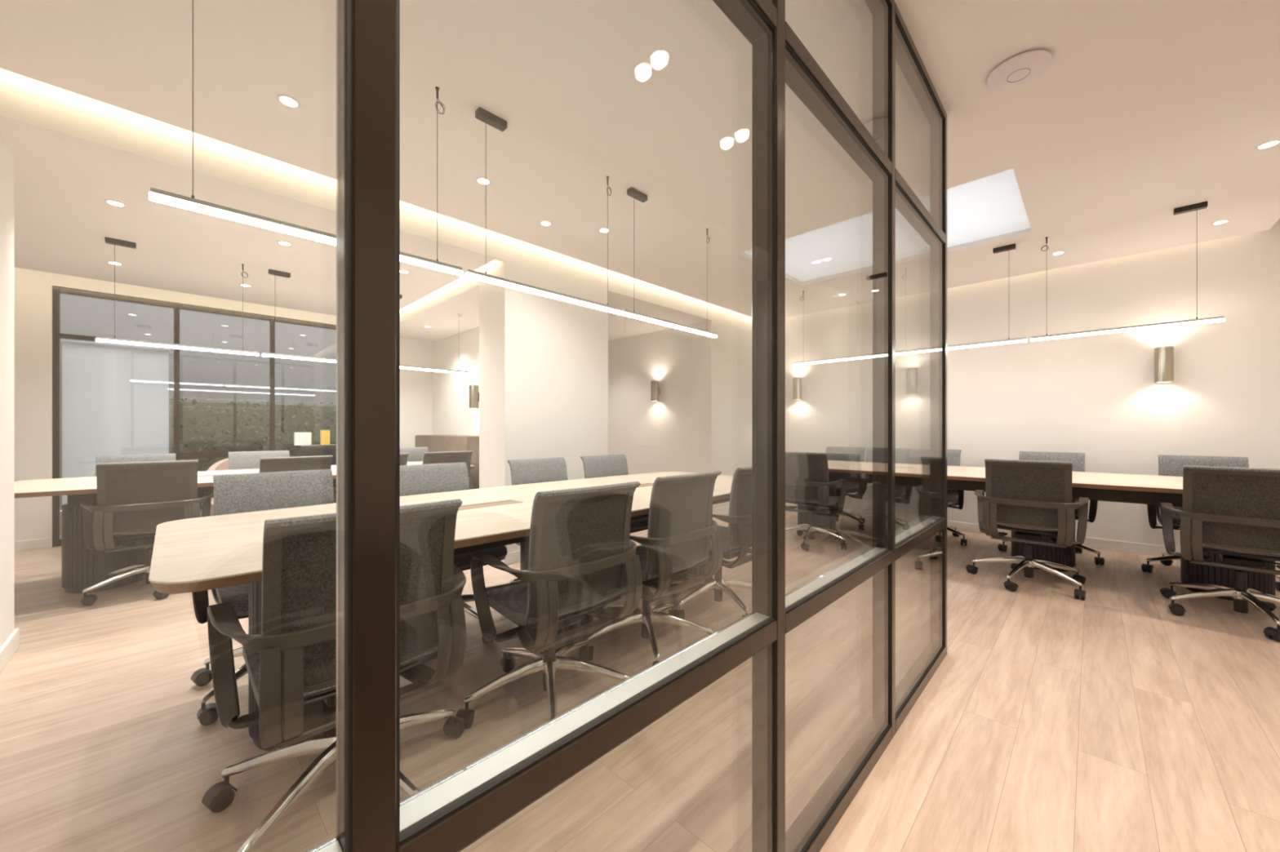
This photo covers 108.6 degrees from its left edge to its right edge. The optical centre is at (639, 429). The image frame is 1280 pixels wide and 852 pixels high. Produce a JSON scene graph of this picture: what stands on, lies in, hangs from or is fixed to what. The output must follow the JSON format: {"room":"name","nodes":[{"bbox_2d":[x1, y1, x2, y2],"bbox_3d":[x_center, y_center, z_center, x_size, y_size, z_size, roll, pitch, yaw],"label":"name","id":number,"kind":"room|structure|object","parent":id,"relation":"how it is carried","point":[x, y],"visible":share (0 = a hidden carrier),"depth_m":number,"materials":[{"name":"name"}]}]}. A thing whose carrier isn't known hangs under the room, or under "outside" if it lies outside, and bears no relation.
{"room":"office","nodes":[
{"label":"office","id":0,"kind":"room"},
{"bbox_2d":[0,132,13,648],"bbox_3d":[-2.033,-0.225,1.127,3.340,2.670,0.120,0,0,44],"label":"wall","id":1,"kind":"structure","parent":0,"point":[6,157],"depth_m":2.23,"materials":[{"name":"paint"}]},
{"bbox_2d":[0,628,19,673],"bbox_3d":[-2.033,1.062,1.137,3.355,0.095,0.135,0,0,44],"label":"baseboard","id":2,"kind":"structure","parent":1,"relation":"attached to","point":[10,646],"depth_m":2.21,"materials":[{"name":"paint"}]},
{"bbox_2d":[0,68,505,262],"bbox_3d":[-2.847,-1.600,2.039,0.040,0.420,4.920,0,0,44],"label":"cove light","id":3,"kind":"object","parent":1,"relation":"attached to","point":[25,101],"depth_m":2.46,"materials":[{"name":"paint"}]},
{"bbox_2d":[52,286,336,546],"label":"window","id":4,"kind":"structure","parent":0,"point":[220,377],"depth_m":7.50,"materials":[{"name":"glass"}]},
{"bbox_2d":[262,351,336,362],"bbox_3d":[-3.062,-0.654,4.147,0.044,0.045,0.537,0,0,44],"label":"linear pendant light","id":5,"kind":"object","parent":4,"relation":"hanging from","point":[264,354],"depth_m":4.12,"materials":[{"name":"metal"}]},
{"bbox_2d":[262,354,336,362],"bbox_3d":[-2.933,-0.644,4.278,0.027,0.018,0.905,0,0,44],"label":"diffuser","id":6,"kind":"object","parent":5,"relation":"attached to","point":[282,356],"depth_m":4.15,"materials":[{"name":"white plastic"}]},
{"bbox_2d":[13,266,431,547],"bbox_3d":[-3.995,-0.440,6.080,0.200,3.100,9.080,0,0,44],"label":"wall","id":7,"kind":"structure","parent":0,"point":[33,289],"depth_m":4.32,"materials":[{"name":"paint"}]},
{"bbox_2d":[13,537,50,551],"bbox_3d":[-6.328,1.062,3.550,0.015,0.095,2.200,0,0,44],"label":"baseboard","id":8,"kind":"structure","parent":7,"relation":"attached to","point":[44,543],"depth_m":4.26,"materials":[{"name":"paint"}]},
{"bbox_2d":[60,338,169,505],"bbox_3d":[-5.348,0.102,4.718,0.060,1.997,0.740,0,0,44],"label":"roller blind","id":9,"kind":"object","parent":7,"relation":"attached to","point":[115,397],"visible":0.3,"depth_m":4.67,"materials":[{"name":"fabric"}]},
{"bbox_2d":[0,119,494,315],"bbox_3d":[-3.989,-1.410,3.110,3.090,0.040,4.850,0,0,44],"label":"ceiling","id":10,"kind":"structure","parent":0,"point":[63,220],"depth_m":3.32,"materials":[{"name":"paint"}]},
{"bbox_2d":[106,261,123,265],"bbox_3d":[-4.377,-1.388,3.835,0.090,0.004,0.090,0,0,44],"label":"recessed light","id":11,"kind":"object","parent":10,"relation":"in","point":[108,262],"visible":0.96,"depth_m":3.83,"materials":[{"name":"white plastic"}]},
{"bbox_2d":[104,199,126,207],"bbox_3d":[-3.215,-1.388,2.820,0.090,0.004,0.090,0,0,44],"label":"recessed light","id":12,"kind":"object","parent":10,"relation":"in","point":[113,202],"visible":1,"depth_m":2.82,"materials":[{"name":"white plastic"}]},
{"bbox_2d":[95,236,258,355],"bbox_3d":[-3.581,-1.012,3.618,0.044,0.755,0.905,0,0,44],"label":"linear pendant light","id":13,"kind":"object","parent":10,"relation":"hanging from","point":[108,240],"visible":1,"depth_m":3.50,"materials":[{"name":"metal"}]},
{"bbox_2d":[95,338,258,355],"bbox_3d":[-3.581,-0.644,3.618,0.027,0.018,0.905,0,0,44],"label":"diffuser","id":14,"kind":"object","parent":13,"relation":"attached to","point":[125,341],"depth_m":3.58,"materials":[{"name":"white plastic"}]},
{"bbox_2d":[239,284,251,287],"bbox_3d":[-3.796,-1.388,4.427,0.090,0.004,0.090,0,0,44],"label":"recessed light","id":15,"kind":"object","parent":10,"relation":"in","point":[244,285],"visible":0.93,"depth_m":4.43,"materials":[{"name":"white plastic"}]},
{"bbox_2d":[268,269,290,278],"bbox_3d":[-3.167,-1.367,4.039,0.044,0.046,0.147,0,0,44],"label":"ceiling canopy","id":16,"kind":"object","parent":10,"relation":"hanging from","point":[277,273],"depth_m":4.03,"materials":[{"name":"metal"}]},
{"bbox_2d":[276,240,292,245],"bbox_3d":[-2.648,-1.388,3.426,0.090,0.004,0.090,0,0,44],"label":"recessed light","id":17,"kind":"object","parent":10,"relation":"in","point":[281,242],"visible":1,"depth_m":3.42,"materials":[{"name":"white plastic"}]},
{"bbox_2d":[400,270,409,273],"bbox_3d":[-2.074,-1.388,4.040,0.090,0.004,0.090,0,0,44],"label":"recessed light","id":18,"kind":"object","parent":10,"relation":"in","point":[401,271],"visible":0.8,"depth_m":4.05,"materials":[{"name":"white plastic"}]},
{"bbox_2d":[400,294,468,374],"bbox_3d":[-2.285,-1.012,4.938,0.044,0.755,0.905,0,0,44],"label":"linear pendant light","id":19,"kind":"object","parent":10,"relation":"hanging from","point":[402,366],"visible":0.63,"depth_m":4.97,"materials":[{"name":"metal"}]},
{"bbox_2d":[400,366,468,374],"bbox_3d":[-2.285,-0.644,4.938,0.027,0.018,0.905,0,0,44],"label":"diffuser","id":20,"kind":"object","parent":19,"relation":"attached to","point":[420,368],"depth_m":4.99,"materials":[{"name":"white plastic"}]},
{"bbox_2d":[168,396,336,509],"bbox_3d":[-4.992,0.338,8.127,0.800,1.628,4.674,0,0,44],"label":"hedge","id":21,"kind":"object","parent":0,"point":[204,427],"visible":0.2,"depth_m":6.87,"materials":[{"name":"green plant"}]},
{"bbox_2d":[400,288,479,342],"bbox_3d":[-2.250,-1.330,5.488,3.120,0.040,0.760,0,0,44],"label":"ceiling","id":22,"kind":"structure","parent":0,"point":[444,320],"depth_m":5.54,"materials":[{"name":"paint"}]},
{"bbox_2d":[431,326,479,435],"bbox_3d":[-1.868,-0.390,5.877,3.120,3.000,0.330,0,0,44],"label":"wall partition","id":23,"kind":"structure","parent":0,"point":[451,413],"depth_m":6.30,"materials":[{"name":"paint"}]},
{"bbox_2d":[469,385,479,408],"bbox_3d":[-2.055,-0.410,5.729,0.112,0.280,0.140,0,0,44],"label":"wall lamp","id":24,"kind":"object","parent":23,"relation":"attached to","point":[473,389],"visible":0.93,"depth_m":5.67,"materials":[{"name":"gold metal"}]},
{"bbox_2d":[0,509,1279,851],"bbox_3d":[-2.104,1.170,4.223,11.500,0.120,9.480,0,0,44],"label":"floor","id":25,"kind":"structure","parent":0,"point":[1050,720],"depth_m":1.71,"materials":[{"name":"brown wood"}]},
{"bbox_2d":[83,468,95,477],"bbox_3d":[-4.775,0.711,4.380,0.753,0.842,0.746,0,0,-12],"label":"lounge chair","id":26,"kind":"object","parent":25,"relation":"on","point":[92,473],"visible":0.02,"depth_m":4.26,"materials":[{"name":"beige fabric"}]},
{"bbox_2d":[95,453,175,549],"bbox_3d":[-4.053,0.658,3.678,0.688,0.903,0.672,0,0,44],"label":"office chair","id":27,"kind":"object","parent":25,"relation":"on","point":[141,457],"visible":0.13,"depth_m":3.87,"materials":[{"name":"grey fabric"}]},
{"bbox_2d":[79,459,212,606],"bbox_3d":[-3.380,0.658,3.223,0.692,0.903,0.687,0,0,44],"label":"office chair","id":28,"kind":"object","parent":25,"relation":"on","point":[134,498],"visible":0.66,"depth_m":3.02,"materials":[{"name":"grey fabric"}]},
{"bbox_2d":[201,457,228,511],"bbox_3d":[-4.197,0.711,4.968,0.753,0.842,0.746,0,0,-12],"label":"lounge chair","id":29,"kind":"object","parent":25,"relation":"on","point":[223,464],"visible":0.05,"depth_m":4.91,"materials":[{"name":"pink fabric"}]},
{"bbox_2d":[13,461,475,593],"bbox_3d":[-3.106,0.739,4.059,1.240,0.742,3.000,0,0,44],"label":"meeting table","id":30,"kind":"object","parent":25,"relation":"on","point":[82,568],"visible":0.18,"depth_m":3.12,"materials":[{"name":"brown wood"}]},
{"bbox_2d":[228,450,289,470],"bbox_3d":[-3.493,0.658,4.249,0.688,0.903,0.672,0,0,44],"label":"office chair","id":31,"kind":"object","parent":25,"relation":"on","point":[238,460],"visible":0.09,"depth_m":4.38,"materials":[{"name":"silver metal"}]},
{"bbox_2d":[190,469,333,725],"bbox_3d":[-1.539,0.658,2.061,0.694,0.903,0.688,0,0,44],"label":"office chair","id":32,"kind":"object","parent":25,"relation":"on","point":[241,493],"visible":0.3,"depth_m":2.13,"materials":[{"name":"grey fabric"}]},
{"bbox_2d":[259,455,336,503],"bbox_3d":[-2.832,0.658,3.778,0.688,0.903,0.686,0,0,43],"label":"office chair","id":33,"kind":"object","parent":25,"relation":"on","point":[269,464],"visible":0.13,"depth_m":3.57,"materials":[{"name":"grey fabric"}]},
{"bbox_2d":[293,444,336,498],"bbox_3d":[-3.791,0.645,5.606,0.455,0.930,0.630,0,0,44],"label":"base cabinet","id":34,"kind":"object","parent":25,"relation":"on","point":[316,450],"visible":0.24,"depth_m":5.37,"materials":[{"name":"wood"}]},
{"bbox_2d":[293,432,311,445],"bbox_3d":[-3.960,0.105,5.401,0.060,0.150,0.160,0,0,44],"label":"box","id":35,"kind":"object","parent":34,"relation":"on","point":[300,438],"visible":0.9,"depth_m":5.38,"materials":[{"name":"paper"}]},
{"bbox_2d":[320,430,329,444],"bbox_3d":[-3.806,0.092,5.558,0.060,0.175,0.090,0,0,44],"label":"box","id":36,"kind":"object","parent":34,"relation":"on","point":[324,434],"visible":0.95,"depth_m":5.53,"materials":[{"name":"yellow cardboard"}]},
{"bbox_2d":[201,498,466,851],"bbox_3d":[-0.876,0.658,1.433,0.697,0.903,0.696,0,0,44],"label":"office chair","id":37,"kind":"object","parent":25,"relation":"on","point":[291,665],"visible":0.78,"depth_m":1.21,"materials":[{"name":"grey fabric"}]},
{"bbox_2d":[333,453,408,502],"bbox_3d":[-2.420,0.658,4.200,0.692,0.903,0.687,0,0,44],"label":"office chair","id":38,"kind":"object","parent":25,"relation":"on","point":[403,456],"visible":0.04,"depth_m":4.13,"materials":[{"name":"grey fabric"}]},
{"bbox_2d":[400,447,428,462],"bbox_3d":[-2.547,0.658,5.212,0.688,0.903,0.672,0,0,44],"label":"office chair","id":39,"kind":"object","parent":25,"relation":"on","point":[415,454],"visible":0.07,"depth_m":5.45,"materials":[{"name":"fabric"}]},
{"bbox_2d":[148,471,733,751],"bbox_3d":[-0.427,0.739,2.605,1.260,0.742,3.200,0,0,44],"label":"meeting table","id":40,"kind":"object","parent":25,"relation":"on","point":[190,555],"visible":0.19,"depth_m":1.73,"materials":[{"name":"brown wood"}]},
{"bbox_2d":[414,435,479,488],"bbox_3d":[-2.140,0.590,5.614,2.100,1.040,0.415,0,0,44],"label":"base cabinet","id":41,"kind":"object","parent":25,"relation":"on","point":[434,443],"visible":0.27,"depth_m":5.34,"materials":[{"name":"brown wood"}]},
{"bbox_2d":[422,450,474,489],"bbox_3d":[-1.994,0.658,4.637,0.689,0.903,0.695,0,0,-43],"label":"office chair","id":42,"kind":"object","parent":25,"relation":"on","point":[441,457],"visible":0.17,"depth_m":4.44,"materials":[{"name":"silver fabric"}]},
{"bbox_2d":[400,462,506,644],"bbox_3d":[-1.025,0.658,2.580,0.712,0.903,0.712,0,0,43],"label":"office chair","id":43,"kind":"object","parent":25,"relation":"on","point":[416,479],"visible":0.2,"depth_m":2.70,"materials":[{"name":"grey fabric"}]},
{"bbox_2d":[507,457,567,582],"bbox_3d":[-0.499,0.658,3.121,0.694,0.903,0.688,0,0,44],"label":"office chair","id":44,"kind":"object","parent":25,"relation":"on","point":[526,471],"visible":0.16,"depth_m":3.28,"materials":[{"name":"grey fabric"}]},
{"bbox_2d":[479,235,608,553],"bbox_3d":[-0.874,-0.390,4.341,0.450,3.000,1.130,0,0,44],"label":"wall pier","id":45,"kind":"object","parent":25,"relation":"on","point":[544,361],"visible":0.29,"depth_m":4.06,"materials":[{"name":"paint"}]},
{"bbox_2d":[501,550,519,564],"bbox_3d":[-0.874,1.062,4.341,0.480,0.095,1.160,0,0,44],"label":"baseboard","id":46,"kind":"object","parent":45,"relation":"attached to","point":[511,557],"visible":0.05,"depth_m":3.81,"materials":[{"name":"paint"}]},
{"bbox_2d":[455,481,642,728],"bbox_3d":[-0.393,0.658,1.905,0.718,0.903,0.671,0,0,-44],"label":"office chair","id":47,"kind":"object","parent":25,"relation":"on","point":[582,559],"visible":0.88,"depth_m":1.72,"materials":[{"name":"grey fabric"}]},
{"bbox_2d":[580,453,648,535],"bbox_3d":[-0.058,0.658,3.571,0.694,0.903,0.688,0,0,44],"label":"office chair","id":48,"kind":"object","parent":25,"relation":"on","point":[606,465],"visible":0.22,"depth_m":3.69,"materials":[{"name":"grey fabric"}]},
{"bbox_2d":[306,0,946,851],"bbox_3d":[0.358,-0.224,1.139,0.066,2.668,3.257,0,0,44],"label":"glass wall","id":49,"kind":"structure","parent":25,"relation":"on","point":[451,814],"depth_m":0.94,"materials":[{"name":"brown metal"}]},
{"bbox_2d":[578,471,723,666],"bbox_3d":[0.025,0.658,2.389,0.685,0.903,0.735,0,0,44],"label":"office chair","id":50,"kind":"object","parent":25,"relation":"on","point":[681,526],"visible":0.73,"depth_m":2.21,"materials":[{"name":"grey fabric"}]},
{"bbox_2d":[671,466,751,618],"bbox_3d":[0.468,0.658,2.879,0.668,0.903,0.712,0,0,43],"label":"office chair","id":51,"kind":"object","parent":25,"relation":"on","point":[736,538],"visible":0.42,"depth_m":2.63,"materials":[{"name":"grey fabric"}]},
{"bbox_2d":[785,451,847,551],"bbox_3d":[1.688,0.658,4.499,0.685,0.903,0.681,0,0,39],"label":"office chair","id":52,"kind":"object","parent":25,"relation":"on","point":[807,484],"visible":0.79,"depth_m":4.32,"materials":[{"name":"grey fabric"}]},
{"bbox_2d":[826,446,866,530],"bbox_3d":[2.288,0.658,5.371,0.694,0.903,0.678,0,0,44],"label":"office chair","id":53,"kind":"object","parent":25,"relation":"on","point":[833,453],"visible":0.4,"depth_m":5.44,"materials":[{"name":"grey fabric"}]},
{"bbox_2d":[910,448,967,546],"bbox_3d":[2.945,0.658,4.698,0.694,0.903,0.678,0,0,44],"label":"office chair","id":54,"kind":"object","parent":25,"relation":"on","point":[917,456],"visible":0.36,"depth_m":4.75,"materials":[{"name":"grey fabric"}]},
{"bbox_2d":[965,458,1088,599],"bbox_3d":[2.797,0.658,3.357,0.685,0.903,0.671,0,0,43],"label":"office chair","id":55,"kind":"object","parent":25,"relation":"on","point":[1032,500],"visible":1,"depth_m":3.17,"materials":[{"name":"grey fabric"}]},
{"bbox_2d":[797,460,1275,600],"bbox_3d":[2.881,0.739,4.206,3.478,0.742,1.240,0,0,44],"label":"meeting table","id":56,"kind":"object","parent":25,"relation":"on","point":[912,481],"visible":0.34,"depth_m":3.61,"materials":[{"name":"brown wood"}]},
{"bbox_2d":[997,451,1104,565],"bbox_3d":[3.615,0.658,4.068,0.694,0.903,0.678,0,0,44],"label":"office chair","id":57,"kind":"object","parent":25,"relation":"on","point":[1077,460],"visible":0.3,"depth_m":4.15,"materials":[{"name":"grey fabric"}]},
{"bbox_2d":[1141,454,1279,591],"bbox_3d":[4.250,0.658,3.444,0.694,0.903,0.678,0,0,44],"label":"office chair","id":58,"kind":"object","parent":25,"relation":"on","point":[1168,465],"visible":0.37,"depth_m":3.64,"materials":[{"name":"grey fabric"}]},
{"bbox_2d":[1159,465,1279,642],"bbox_3d":[3.541,0.658,2.671,0.697,0.903,0.694,0,0,-42],"label":"office chair","id":59,"kind":"object","parent":25,"relation":"on","point":[1232,513],"visible":1,"depth_m":2.60,"materials":[{"name":"grey fabric"}]},
{"bbox_2d":[0,0,1279,318],"bbox_3d":[0.205,-1.580,1.901,4.350,0.040,9.000,0,0,44],"label":"ceiling","id":60,"kind":"structure","parent":0,"point":[1141,111],"depth_m":2.22,"materials":[{"name":"paint"}]},
{"bbox_2d":[276,94,300,108],"bbox_3d":[-1.668,-1.558,2.184,0.090,0.004,0.090,0,0,44],"label":"recessed light","id":61,"kind":"object","parent":60,"relation":"in","point":[286,100],"visible":1,"depth_m":2.18,"materials":[{"name":"white plastic"}]},
{"bbox_2d":[148,0,462,275],"bbox_3d":[-1.199,-1.146,1.819,0.044,0.828,1.015,0,0,44],"label":"linear pendant light","id":62,"kind":"object","parent":60,"relation":"hanging from","point":[157,195],"visible":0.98,"depth_m":1.63,"materials":[{"name":"metal"}]},
{"bbox_2d":[148,191,462,275],"bbox_3d":[-1.199,-0.741,1.819,0.027,0.018,1.015,0,0,44],"label":"diffuser","id":63,"kind":"object","parent":62,"relation":"attached to","point":[165,197],"depth_m":1.65,"materials":[{"name":"white plastic"}]},
{"bbox_2d":[475,177,490,185],"bbox_3d":[-0.981,-1.558,2.883,0.090,0.004,0.090,0,0,44],"label":"recessed light","id":64,"kind":"object","parent":60,"relation":"in","point":[482,180],"visible":1,"depth_m":2.88,"materials":[{"name":"white plastic"}]},
{"bbox_2d":[465,106,622,315],"bbox_3d":[-0.474,-1.146,2.557,0.044,0.828,1.015,0,0,44],"label":"linear pendant light","id":65,"kind":"object","parent":60,"relation":"hanging from","point":[481,114],"visible":1,"depth_m":2.40,"materials":[{"name":"metal"}]},
{"bbox_2d":[465,272,622,315],"bbox_3d":[-0.474,-0.741,2.557,0.027,0.018,1.015,0,0,44],"label":"diffuser","id":66,"kind":"object","parent":65,"relation":"attached to","point":[482,277],"depth_m":2.48,"materials":[{"name":"white plastic"}]},
{"bbox_2d":[539,220,551,226],"bbox_3d":[-0.711,-1.558,3.473,0.090,0.004,0.090,0,0,44],"label":"recessed light","id":67,"kind":"object","parent":60,"relation":"in","point":[544,223],"visible":1,"depth_m":3.47,"materials":[{"name":"white plastic"}]},
{"bbox_2d":[598,227,609,233],"bbox_3d":[-0.281,-1.558,3.597,0.090,0.004,0.090,0,0,44],"label":"recessed light","id":68,"kind":"object","parent":60,"relation":"in","point":[603,230],"visible":0.89,"depth_m":3.60,"materials":[{"name":"white plastic"}]},
{"bbox_2d":[622,186,716,337],"bbox_3d":[0.247,-1.146,3.292,0.044,0.828,1.015,0,0,44],"label":"linear pendant light","id":69,"kind":"object","parent":60,"relation":"hanging from","point":[631,192],"visible":0.99,"depth_m":3.17,"materials":[{"name":"metal"}]},
{"bbox_2d":[622,311,716,337],"bbox_3d":[0.247,-0.741,3.292,0.027,0.018,1.015,0,0,44],"label":"diffuser","id":70,"kind":"object","parent":69,"relation":"attached to","point":[630,314],"depth_m":3.23,"materials":[{"name":"white plastic"}]},
{"bbox_2d":[794,354,872,365],"bbox_3d":[2.062,-0.746,4.940,0.823,0.037,0.044,0,0,44],"label":"linear pendant light","id":71,"kind":"object","parent":60,"relation":"hanging from","point":[852,357],"depth_m":4.91,"materials":[{"name":"metal"}]},
{"bbox_2d":[794,355,872,365],"bbox_3d":[2.119,-0.741,4.885,1.000,0.018,0.027,0,0,44],"label":"diffuser","id":72,"kind":"object","parent":71,"relation":"attached to","point":[853,357],"depth_m":4.93,"materials":[{"name":"white plastic"}]},
{"bbox_2d":[866,275,872,280],"bbox_3d":[2.337,-1.536,4.671,0.054,0.047,0.044,0,0,44],"label":"linear pendant light","id":73,"kind":"object","parent":60,"relation":"hanging from","point":[868,277],"depth_m":4.66,"materials":[{"name":"metal"}]},
{"bbox_2d":[745,168,1031,281],"bbox_3d":[1.992,-1.705,3.860,1.955,0.210,1.320,0,0,44],"label":"skylight","id":74,"kind":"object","parent":60,"relation":"attached to","point":[993,206],"depth_m":3.71,"materials":[{"name":"paint"}]},
{"bbox_2d":[895,347,929,355],"bbox_3d":[2.611,-0.749,4.401,0.283,0.044,0.044,0,0,44],"label":"linear pendant light","id":75,"kind":"object","parent":60,"relation":"hanging from","point":[922,350],"depth_m":4.39,"materials":[{"name":"metal"}]},
{"bbox_2d":[946,337,1027,350],"bbox_3d":[3.012,-0.750,4.007,0.559,0.046,0.044,0,0,44],"label":"linear pendant light","id":76,"kind":"object","parent":60,"relation":"hanging from","point":[1020,340],"depth_m":3.99,"materials":[{"name":"metal"}]},
{"bbox_2d":[895,339,1027,355],"bbox_3d":[2.854,-0.741,4.163,1.000,0.018,0.027,0,0,44],"label":"diffuser","id":77,"kind":"object","parent":76,"relation":"attached to","point":[1005,341],"depth_m":4.08,"materials":[{"name":"white plastic"}]},
{"bbox_2d":[992,244,1016,253],"bbox_3d":[3.105,-1.536,3.916,0.153,0.047,0.044,0,0,44],"label":"linear pendant light","id":78,"kind":"object","parent":60,"relation":"hanging from","point":[1005,248],"depth_m":3.90,"materials":[{"name":"metal"}]},
{"bbox_2d":[986,49,1052,90],"bbox_3d":[1.633,-1.544,1.984,0.216,0.032,0.216,0,0,44],"label":"smoke detector","id":79,"kind":"object","parent":60,"relation":"attached to","point":[1020,69],"visible":1,"depth_m":1.96,"materials":[{"name":"white plastic"}]},
{"bbox_2d":[1051,251,1065,255],"bbox_3d":[3.689,-1.558,4.058,0.090,0.004,0.090,0,0,44],"label":"recessed light","id":80,"kind":"object","parent":60,"relation":"in","point":[1057,252],"visible":1,"depth_m":4.06,"materials":[{"name":"white plastic"}]},
{"bbox_2d":[1030,201,1225,341],"bbox_3d":[3.582,-1.146,3.449,1.000,0.828,0.044,0,0,44],"label":"linear pendant light","id":81,"kind":"object","parent":60,"relation":"hanging from","point":[1197,206],"visible":1,"depth_m":3.29,"materials":[{"name":"metal"}]},
{"bbox_2d":[1030,318,1225,341],"bbox_3d":[3.582,-0.741,3.449,1.000,0.018,0.027,0,0,44],"label":"diffuser","id":82,"kind":"object","parent":81,"relation":"attached to","point":[1201,321],"depth_m":3.40,"materials":[{"name":"white plastic"}]},
{"bbox_2d":[1210,219,1230,225],"bbox_3d":[4.359,-1.558,3.456,0.090,0.004,0.090,0,0,44],"label":"recessed light","id":83,"kind":"object","parent":60,"relation":"in","point":[1224,221],"visible":1,"depth_m":3.45,"materials":[{"name":"white plastic"}]},
{"bbox_2d":[1254,139,1279,150],"bbox_3d":[3.435,-1.558,2.514,0.090,0.004,0.090,0,0,44],"label":"recessed light","id":84,"kind":"object","parent":60,"relation":"in","point":[1273,143],"visible":1,"depth_m":2.51,"materials":[{"name":"white plastic"}]},
{"bbox_2d":[608,292,706,341],"bbox_3d":[-0.993,-1.410,6.475,3.530,0.040,1.750,0,0,44],"label":"ceiling","id":85,"kind":"structure","parent":0,"point":[620,326],"depth_m":5.79,"materials":[{"name":"paint"}]},
{"bbox_2d":[608,304,751,509],"bbox_3d":[0.083,-0.390,7.542,3.570,3.000,1.280,0,0,44],"label":"wall","id":86,"kind":"structure","parent":0,"point":[700,421],"depth_m":6.29,"materials":[{"name":"paint"}]},
{"bbox_2d":[650,380,660,401],"bbox_3d":[0.216,-0.540,6.415,0.112,0.280,0.140,0,0,44],"label":"wall lamp","id":87,"kind":"object","parent":86,"relation":"attached to","point":[655,388],"visible":1,"depth_m":6.36,"materials":[{"name":"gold metal"}]},
{"bbox_2d":[608,270,711,320],"bbox_3d":[0.281,-1.600,5.225,0.040,0.420,1.750,0,0,44],"label":"trim","id":88,"kind":"structure","parent":86,"relation":"attached to","point":[619,284],"depth_m":5.10,"materials":[{"name":"paint"}]},
{"bbox_2d":[785,218,1279,547],"bbox_3d":[3.455,-0.440,5.268,5.030,3.100,0.200,0,0,44],"label":"wall","id":89,"kind":"structure","parent":0,"point":[1098,397],"depth_m":4.37,"materials":[{"name":"paint"}]},
{"bbox_2d":[793,377,802,399],"bbox_3d":[2.162,-0.560,6.299,0.112,0.300,0.140,0,0,44],"label":"wall lamp","id":90,"kind":"object","parent":89,"relation":"attached to","point":[797,387],"visible":1,"depth_m":6.24,"materials":[{"name":"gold metal"}]},
{"bbox_2d":[712,502,1279,570],"bbox_3d":[1.701,1.062,5.943,8.080,0.095,1.295,0,0,44],"label":"baseboard","id":91,"kind":"structure","parent":89,"relation":"attached to","point":[1095,543],"depth_m":4.30,"materials":[{"name":"paint"}]},
{"bbox_2d":[1154,346,1173,382],"bbox_3d":[4.527,-0.560,3.976,0.112,0.300,0.140,0,0,44],"label":"wall lamp","id":92,"kind":"object","parent":89,"relation":"attached to","point":[1163,356],"visible":1,"depth_m":3.93,"materials":[{"name":"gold metal"}]},
{"bbox_3d":[-1.033,-1.860,3.173,8.500,0.100,9.480,0,0,44],"label":"ceiling","id":93,"kind":"structure","parent":0,"visible":0},
{"bbox_2d":[400,268,479,324],"bbox_3d":[-2.530,-1.550,5.202,3.120,0.520,0.040,0,0,44],"label":"trim","id":94,"kind":"structure","parent":93,"relation":"attached to","point":[463,286],"depth_m":4.70,"materials":[{"name":"paint"}]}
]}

